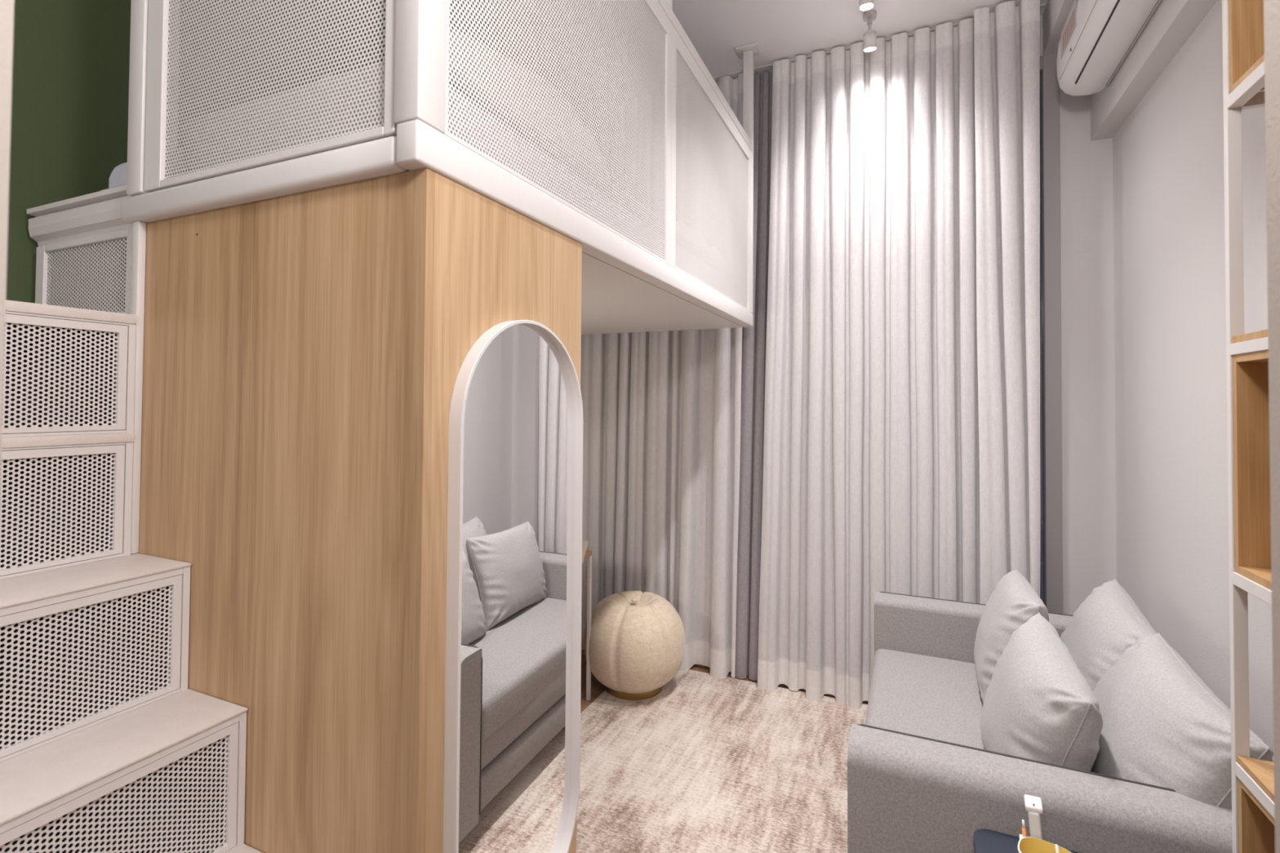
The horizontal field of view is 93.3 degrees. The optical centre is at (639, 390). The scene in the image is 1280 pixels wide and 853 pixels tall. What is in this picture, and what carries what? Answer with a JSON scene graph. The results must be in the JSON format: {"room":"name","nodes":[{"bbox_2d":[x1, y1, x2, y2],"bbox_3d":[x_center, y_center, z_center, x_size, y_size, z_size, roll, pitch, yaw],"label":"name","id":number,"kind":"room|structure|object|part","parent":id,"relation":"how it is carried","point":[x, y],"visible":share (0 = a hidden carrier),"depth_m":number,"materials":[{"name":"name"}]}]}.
{"room":"studio apartment","nodes":[
{"label":"studio apartment","id":0,"kind":"room"},
{"bbox_2d":[0,0,13,495],"bbox_3d":[-0.500,-0.161,0.407,0.115,3.330,0.070,0,-1,24],"label":"wall","id":1,"kind":"structure","parent":0,"point":[6,6],"depth_m":0.41,"materials":[{"name":"beige paint"}]},
{"bbox_2d":[5,0,386,302],"bbox_3d":[-1.778,-0.153,1.244,0.100,3.330,6.020,0,-1,24],"label":"wall","id":2,"kind":"structure","parent":0,"point":[71,58],"depth_m":1.64,"materials":[{"name":"green paint"}]},
{"bbox_2d":[171,0,180,149],"bbox_3d":[-1.449,-1.117,1.839,0.020,1.374,0.075,0,-1,24],"label":"trim","id":3,"kind":"structure","parent":2,"relation":"attached to","point":[175,0],"depth_m":1.86,"materials":[{"name":"white paint"}]},
{"bbox_2d":[26,0,760,554],"bbox_3d":[-0.484,-0.704,2.330,1.377,2.166,2.350,0,-1,24],"label":"loft bed","id":4,"kind":"object","parent":2,"relation":"attached to","point":[91,250],"visible":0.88,"depth_m":1.32,"materials":[{"name":"white paint"}]},
{"bbox_3d":[-1.343,-0.268,1.462,0.438,0.202,0.016,0,-1,24],"label":"stairwell frame","id":5,"kind":"part","parent":4,"relation":"part of","materials":[{"name":"white paint"}]},
{"bbox_3d":[-1.338,-0.267,1.460,0.370,0.174,0.001,0,-1,24],"label":"perforated panel","id":6,"kind":"part","parent":4,"relation":"part of","materials":[{"name":"silver metal"}]},
{"bbox_3d":[-1.090,-1.120,1.356,0.055,1.380,0.056,0,-1,24],"label":"newel post","id":7,"kind":"part","parent":4,"relation":"part of","materials":[{"name":"white paint"}]},
{"bbox_3d":[-0.721,-0.850,1.170,0.646,0.808,0.001,0,-1,24],"label":"perforated panel","id":8,"kind":"part","parent":4,"relation":"part of","materials":[{"name":"silver metal"}]},
{"bbox_2d":[100,85,733,297],"bbox_3d":[-0.466,-0.500,2.331,1.145,0.174,2.142,0,-1,24],"label":"mattress","id":9,"kind":"object","parent":4,"relation":"on","point":[117,177],"visible":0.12,"depth_m":1.51,"materials":[{"name":"white fabric"}]},
{"bbox_2d":[182,62,737,279],"bbox_3d":[-0.288,-0.569,2.241,0.772,0.279,2.164,0,-1,24],"label":"duvet","id":10,"kind":"object","parent":9,"relation":"on","point":[375,66],"visible":0.04,"depth_m":1.27,"materials":[{"name":"white fabric"}]},
{"bbox_2d":[448,28,608,178],"bbox_3d":[-0.374,-0.804,1.675,0.296,0.346,0.596,-1,-2,43],"label":"bed pillow","id":11,"kind":"object","parent":10,"relation":"on","point":[452,28],"visible":0.09,"depth_m":1.58,"materials":[{"name":"white fabric"}]},
{"bbox_3d":[-0.369,-1.128,1.039,0.055,1.366,0.066,0,-1,24],"label":"corner post","id":12,"kind":"part","parent":4,"relation":"part of","materials":[{"name":"white paint"}]},
{"bbox_3d":[-0.129,-0.821,1.538,0.001,0.766,1.038,0,-1,24],"label":"perforated panel","id":13,"kind":"part","parent":4,"relation":"part of","materials":[{"name":"silver metal"}]},
{"bbox_3d":[-0.126,-0.847,1.557,0.026,0.826,1.088,0,-1,24],"label":"railing frame","id":14,"kind":"part","parent":4,"relation":"part of","materials":[{"name":"white paint"}]},
{"bbox_3d":[0.091,-1.540,2.064,0.032,0.495,0.036,0,-1,24],"label":"hanger post","id":15,"kind":"part","parent":4,"relation":"part of","materials":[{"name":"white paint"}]},
{"bbox_3d":[0.103,-1.269,2.084,0.042,0.042,2.220,0,-1,24],"label":"rail","id":16,"kind":"part","parent":4,"relation":"part of","materials":[{"name":"white paint"}]},
{"bbox_3d":[0.326,-0.823,2.571,0.026,0.826,1.131,0,-1,24],"label":"railing frame","id":17,"kind":"part","parent":4,"relation":"part of","materials":[{"name":"white paint"}]},
{"bbox_3d":[0.330,-0.797,2.567,0.001,0.766,1.047,0,-1,24],"label":"perforated panel","id":18,"kind":"part","parent":4,"relation":"part of","materials":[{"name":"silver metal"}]},
{"bbox_3d":[0.557,-1.075,3.112,0.050,1.356,0.032,0,-1,24],"label":"post","id":19,"kind":"part","parent":4,"relation":"part of","materials":[{"name":"white paint"}]},
{"bbox_2d":[580,649,868,713],"bbox_3d":[-0.203,1.558,0.449,3.618,0.100,6.120,0,-1,24],"label":"floor","id":20,"kind":"structure","parent":0,"point":[597,688],"depth_m":3.20,"materials":[{"name":"brown wood"}]},
{"bbox_2d":[0,299,262,852],"bbox_3d":[-1.030,0.670,0.983,1.472,1.684,0.556,0,-1,24],"label":"staircase","id":21,"kind":"structure","parent":20,"relation":"on","point":[106,746],"depth_m":1.15,"materials":[{"name":"white metal"}]},
{"bbox_2d":[0,444,124,576],"bbox_3d":[-1.222,0.227,1.070,0.013,0.232,0.511,0,-1,24],"label":"drawer","id":22,"kind":"object","parent":21,"relation":"in","point":[19,452],"depth_m":1.21,"materials":[{"name":"white paint"}]},
{"bbox_2d":[2,313,128,433],"bbox_3d":[-1.220,-0.034,1.075,0.013,0.224,0.511,0,-1,24],"label":"drawer","id":23,"kind":"object","parent":21,"relation":"in","point":[119,326],"depth_m":1.22,"materials":[{"name":"white paint"}]},
{"bbox_3d":[-1.458,0.229,1.176,0.532,0.244,0.541,0,-1,24],"label":"step frame","id":24,"kind":"part","parent":21,"relation":"part of","materials":[{"name":"white paint"}]},
{"bbox_3d":[-1.457,-0.032,1.181,0.532,0.236,0.541,0,-1,24],"label":"step frame","id":25,"kind":"part","parent":21,"relation":"part of","materials":[{"name":"white paint"}]},
{"bbox_2d":[0,574,182,758],"bbox_3d":[-1.049,0.485,0.995,0.013,0.230,0.525,0,-1,24],"label":"drawer","id":26,"kind":"object","parent":21,"relation":"in","point":[24,612],"depth_m":1.10,"materials":[{"name":"white paint"}]},
{"bbox_3d":[-1.128,0.482,1.030,0.187,0.252,0.555,0,-1,24],"label":"step frame","id":27,"kind":"part","parent":21,"relation":"part of","materials":[{"name":"white paint"}]},
{"bbox_2d":[0,721,238,852],"bbox_3d":[-0.880,0.743,0.914,0.013,0.232,0.525,0,-1,24],"label":"drawer","id":28,"kind":"object","parent":21,"relation":"in","point":[11,831],"depth_m":1.03,"materials":[{"name":"white paint"}]},
{"bbox_3d":[-0.959,0.740,0.949,0.186,0.254,0.555,0,-1,24],"label":"step frame","id":29,"kind":"part","parent":21,"relation":"part of","materials":[{"name":"white paint"}]},
{"bbox_2d":[132,168,582,852],"bbox_3d":[-0.651,0.578,1.409,0.862,1.892,0.527,0,-1,24],"label":"wardrobe","id":30,"kind":"object","parent":20,"relation":"on","point":[304,353],"visible":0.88,"depth_m":1.11,"materials":[{"name":"brown wood"}]},
{"bbox_3d":[-0.754,0.572,1.178,0.862,1.892,0.018,0,-1,24],"label":"panel","id":31,"kind":"part","parent":30,"relation":"part of","materials":[{"name":"brown wood"}]},
{"bbox_3d":[-0.262,0.577,1.247,0.018,1.892,0.507,0,-1,24],"label":"panel","id":32,"kind":"part","parent":30,"relation":"part of","materials":[{"name":"brown wood"}]},
{"bbox_2d":[442,320,582,852],"bbox_3d":[-0.238,0.489,1.241,0.028,1.268,0.430,0,-1,24],"label":"wall mirror","id":33,"kind":"object","parent":30,"relation":"attached to","point":[513,668],"visible":1,"depth_m":1.22,"materials":[{"name":"white paint"}]},
{"bbox_2d":[582,540,588,562],"bbox_3d":[-0.532,1.103,2.583,0.484,0.888,0.392,0,-1,24],"label":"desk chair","id":34,"kind":"object","parent":20,"relation":"on","point":[584,544],"visible":0.02,"depth_m":2.66,"materials":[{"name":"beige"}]},
{"bbox_2d":[584,549,591,700],"bbox_3d":[-0.777,1.171,2.602,0.600,0.750,1.270,0,-1,24],"label":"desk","id":35,"kind":"object","parent":20,"relation":"on","point":[588,553],"visible":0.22,"depth_m":3.05,"materials":[{"name":"brown wood"}]},
{"bbox_2d":[576,669,867,852],"bbox_3d":[0.415,1.543,2.268,1.792,0.008,1.925,0,-1,24],"label":"rug","id":36,"kind":"object","parent":20,"relation":"on","point":[705,763],"visible":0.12,"depth_m":2.45,"materials":[{"name":"beige carpet"}]},
{"bbox_2d":[583,591,684,700],"bbox_3d":[-0.030,1.323,3.180,0.535,0.461,0.528,0,-1,24],"label":"pouf","id":37,"kind":"object","parent":36,"relation":"on","point":[637,646],"visible":0.97,"depth_m":2.99,"materials":[{"name":"beige fabric"}]},
{"bbox_2d":[847,591,1232,852],"bbox_3d":[1.210,1.215,1.903,0.941,0.662,1.362,0,-1,24],"label":"sofa","id":38,"kind":"object","parent":36,"relation":"on","point":[922,778],"visible":0.58,"depth_m":1.43,"materials":[{"name":"grey fabric"}]},
{"bbox_2d":[865,648,983,749],"bbox_3d":[1.215,1.157,1.907,0.935,0.144,1.104,0,-1,24],"label":"seat cushion","id":39,"kind":"object","parent":38,"relation":"on","point":[928,693],"depth_m":2.15,"materials":[{"name":"grey fabric"}]},
{"bbox_3d":[1.463,1.192,2.469,0.939,0.585,0.120,0,-1,24],"label":"armrest","id":40,"kind":"part","parent":38,"relation":"part of","materials":[{"name":"grey fabric"}]},
{"bbox_2d":[973,568,1048,702],"bbox_3d":[1.331,0.897,2.173,0.218,0.423,0.558,0,-1,26],"label":"cushion","id":41,"kind":"object","parent":38,"relation":"on","point":[1013,601],"visible":0.61,"depth_m":2.06,"materials":[{"name":"grey fabric"}]},
{"bbox_3d":[0.961,1.166,1.341,0.939,0.585,0.130,0,-1,24],"label":"armrest","id":42,"kind":"part","parent":38,"relation":"part of","materials":[{"name":"grey fabric"}]},
{"bbox_2d":[980,612,1102,772],"bbox_3d":[1.088,0.906,1.668,0.243,0.453,0.536,0,-1,24],"label":"cushion","id":43,"kind":"object","parent":38,"relation":"on","point":[1038,705],"visible":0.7,"depth_m":1.54,"materials":[{"name":"grey fabric"}]},
{"bbox_2d":[1060,578,1157,690],"bbox_3d":[1.560,0.911,2.033,0.272,0.439,0.614,0,-1,24],"label":"cushion","id":44,"kind":"object","parent":38,"relation":"on","point":[1108,621],"visible":0.36,"depth_m":1.97,"materials":[{"name":"grey fabric"}]},
{"bbox_2d":[1090,632,1273,808],"bbox_3d":[1.322,0.915,1.548,0.294,0.409,0.636,0,-1,24],"label":"cushion","id":45,"kind":"object","parent":38,"relation":"on","point":[1163,726],"visible":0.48,"depth_m":1.43,"materials":[{"name":"grey fabric"}]},
{"bbox_2d":[973,829,1078,852],"bbox_3d":[0.841,1.249,1.056,0.417,0.554,0.465,0,-1,24],"label":"side table","id":46,"kind":"object","parent":20,"relation":"on","point":[985,841],"visible":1,"depth_m":1.30,"materials":[{"name":"grey"}]},
{"bbox_2d":[1017,836,1071,852],"bbox_3d":[0.773,0.919,1.143,0.098,0.107,0.085,0,-1,38],"label":"pot","id":47,"kind":"object","parent":46,"relation":"on","point":[1027,844],"depth_m":1.18,"materials":[{"name":"ceramic"}]},
{"bbox_2d":[1022,819,1026,837],"bbox_3d":[0.775,0.922,1.215,0.007,0.105,0.020,0,-1,8],"label":"pen","id":48,"kind":"object","parent":47,"relation":"in","point":[1024,828],"visible":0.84,"depth_m":1.22,"materials":[{"name":"orange plastic"}]},
{"bbox_2d":[1023,794,1043,839],"bbox_3d":[0.790,0.896,1.208,0.038,0.157,0.033,0,-1,33],"label":"remote control","id":49,"kind":"object","parent":47,"relation":"in","point":[1033,805],"visible":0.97,"depth_m":1.20,"materials":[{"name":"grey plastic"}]},
{"bbox_3d":[0.791,0.916,1.136,0.006,0.101,0.039,0,-1,14],"label":"spoon handle","id":50,"kind":"part","parent":47,"relation":"part of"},
{"bbox_2d":[1222,0,1275,852],"bbox_3d":[1.097,-0.132,0.781,0.230,3.310,0.793,0,-1,24],"label":"shelf rack","id":51,"kind":"object","parent":20,"relation":"on","point":[1253,822],"visible":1,"depth_m":1.16,"materials":[{"name":"white paint"}]},
{"bbox_3d":[1.100,-0.572,0.789,0.230,0.025,0.793,0,-1,24],"label":"tier frame","id":52,"kind":"part","parent":51,"relation":"part of","materials":[{"name":"white paint"}]},
{"bbox_3d":[1.097,-0.088,0.780,0.230,0.022,0.793,0,-1,24],"label":"tier frame","id":53,"kind":"part","parent":51,"relation":"part of","materials":[{"name":"white paint"}]},
{"bbox_3d":[1.094,0.353,0.771,0.230,0.024,0.793,0,-1,24],"label":"tier frame","id":54,"kind":"part","parent":51,"relation":"part of","materials":[{"name":"white paint"}]},
{"bbox_3d":[1.091,0.715,0.764,0.230,0.025,0.793,0,-1,24],"label":"tier frame","id":55,"kind":"part","parent":51,"relation":"part of","materials":[{"name":"white paint"}]},
{"bbox_2d":[448,0,1047,112],"bbox_3d":[-0.179,-1.871,0.517,3.618,0.100,6.120,0,-1,24],"label":"ceiling","id":56,"kind":"structure","parent":0,"point":[781,29],"depth_m":2.92,"materials":[{"name":"white paint"}]},
{"bbox_2d":[574,3,1045,110],"bbox_3d":[0.653,-1.758,3.294,2.620,0.005,0.025,0,-1,24],"label":"track","id":57,"kind":"object","parent":56,"relation":"attached to","point":[1042,6],"visible":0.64,"depth_m":3.27,"materials":[{"name":"white metal"}]},
{"bbox_2d":[576,71,742,679],"bbox_3d":[0.032,-0.091,3.538,1.212,3.324,0.102,0,-1,24],"label":"linen curtain","id":58,"kind":"object","parent":57,"relation":"hanging from","point":[662,410],"visible":0.4,"depth_m":3.47,"materials":[{"name":"white fabric"}]},
{"bbox_2d":[734,70,773,680],"bbox_3d":[0.620,-0.093,3.313,0.238,3.318,0.052,0,-1,24],"label":"curtain","id":59,"kind":"object","parent":57,"relation":"hanging from","point":[753,338],"visible":0.64,"depth_m":3.30,"materials":[{"name":"grey fabric"}]},
{"bbox_2d":[757,17,980,709],"bbox_3d":[1.128,-0.093,3.005,1.076,3.324,0.096,0,-1,24],"label":"linen curtain","id":60,"kind":"object","parent":57,"relation":"hanging from","point":[871,484],"visible":0.88,"depth_m":3.00,"materials":[{"name":"white fabric"}]},
{"bbox_2d":[973,0,1039,604],"bbox_3d":[1.654,-0.098,2.719,0.257,3.316,0.063,0,-1,24],"label":"linen curtain","id":61,"kind":"object","parent":57,"relation":"hanging from","point":[1006,39],"visible":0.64,"depth_m":2.71,"materials":[{"name":"white fabric"}]},
{"bbox_2d":[859,0,874,10],"bbox_3d":[0.950,-1.690,2.534,0.060,0.166,0.070,0,-1,24],"label":"spotlight","id":62,"kind":"object","parent":56,"relation":"attached to","point":[864,5],"visible":1,"depth_m":2.52,"materials":[{"name":"grey"}]},
{"bbox_2d":[862,9,876,51],"bbox_3d":[1.079,-1.683,2.836,0.060,0.167,0.077,0,-1,24],"label":"spotlight","id":63,"kind":"object","parent":56,"relation":"attached to","point":[869,37],"visible":1,"depth_m":2.82,"materials":[{"name":"grey metal"}]},
{"bbox_3d":[1.076,-1.713,2.829,0.023,0.063,0.023,0,-1,24],"label":"stem","id":64,"kind":"part","parent":63,"relation":"part of","materials":[{"name":"grey metal"}]},
{"bbox_2d":[762,15,1116,615],"bbox_3d":[0.804,-0.093,3.334,2.918,3.330,0.100,0,-1,24],"label":"wall","id":65,"kind":"structure","parent":0,"point":[1086,191],"depth_m":2.74,"materials":[{"name":"white paint"}]},
{"bbox_2d":[695,53,1062,675],"bbox_3d":[0.752,0.001,3.336,2.620,3.140,0.075,0,-1,24],"label":"window","id":66,"kind":"structure","parent":65,"relation":"in","point":[1051,392],"depth_m":2.79,"materials":[{"name":"grey"}]},
{"bbox_3d":[0.756,0.006,3.334,2.570,3.070,0.006,0,-1,24],"label":"glass","id":67,"kind":"part","parent":66,"relation":"part of","materials":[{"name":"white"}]},
{"bbox_2d":[1112,0,1274,762],"bbox_3d":[0.979,-0.158,0.017,0.100,3.330,6.020,0,-1,24],"label":"wall","id":68,"kind":"structure","parent":0,"point":[1171,376],"depth_m":2.01,"materials":[{"name":"white paint"}]},
{"bbox_2d":[1042,0,1074,56],"bbox_3d":[0.804,-1.726,0.076,0.263,0.194,5.920,0,-1,24],"label":"trim","id":69,"kind":"structure","parent":68,"relation":"attached to","point":[1055,15],"depth_m":2.67,"materials":[{"name":"white paint"}]},
{"bbox_2d":[1056,0,1161,96],"bbox_3d":[1.708,-1.390,2.110,0.264,0.293,0.925,0,-1,24],"label":"air conditioner","id":70,"kind":"object","parent":68,"relation":"attached to","point":[1097,37],"visible":0.98,"depth_m":2.22,"materials":[{"name":"white plastic"}]},
{"bbox_2d":[1090,0,1217,141],"bbox_3d":[0.884,-1.298,0.030,0.081,0.200,5.920,0,-1,24],"label":"ceiling beam","id":71,"kind":"structure","parent":68,"relation":"attached to","point":[1173,22],"depth_m":2.16,"materials":[{"name":"white paint"}]},
{"bbox_2d":[1263,0,1279,852],"bbox_3d":[0.782,-0.152,0.378,0.553,3.330,0.080,0,-1,24],"label":"wall","id":72,"kind":"structure","parent":0,"point":[1271,7],"depth_m":0.52,"materials":[{"name":"beige paint"}]}
]}

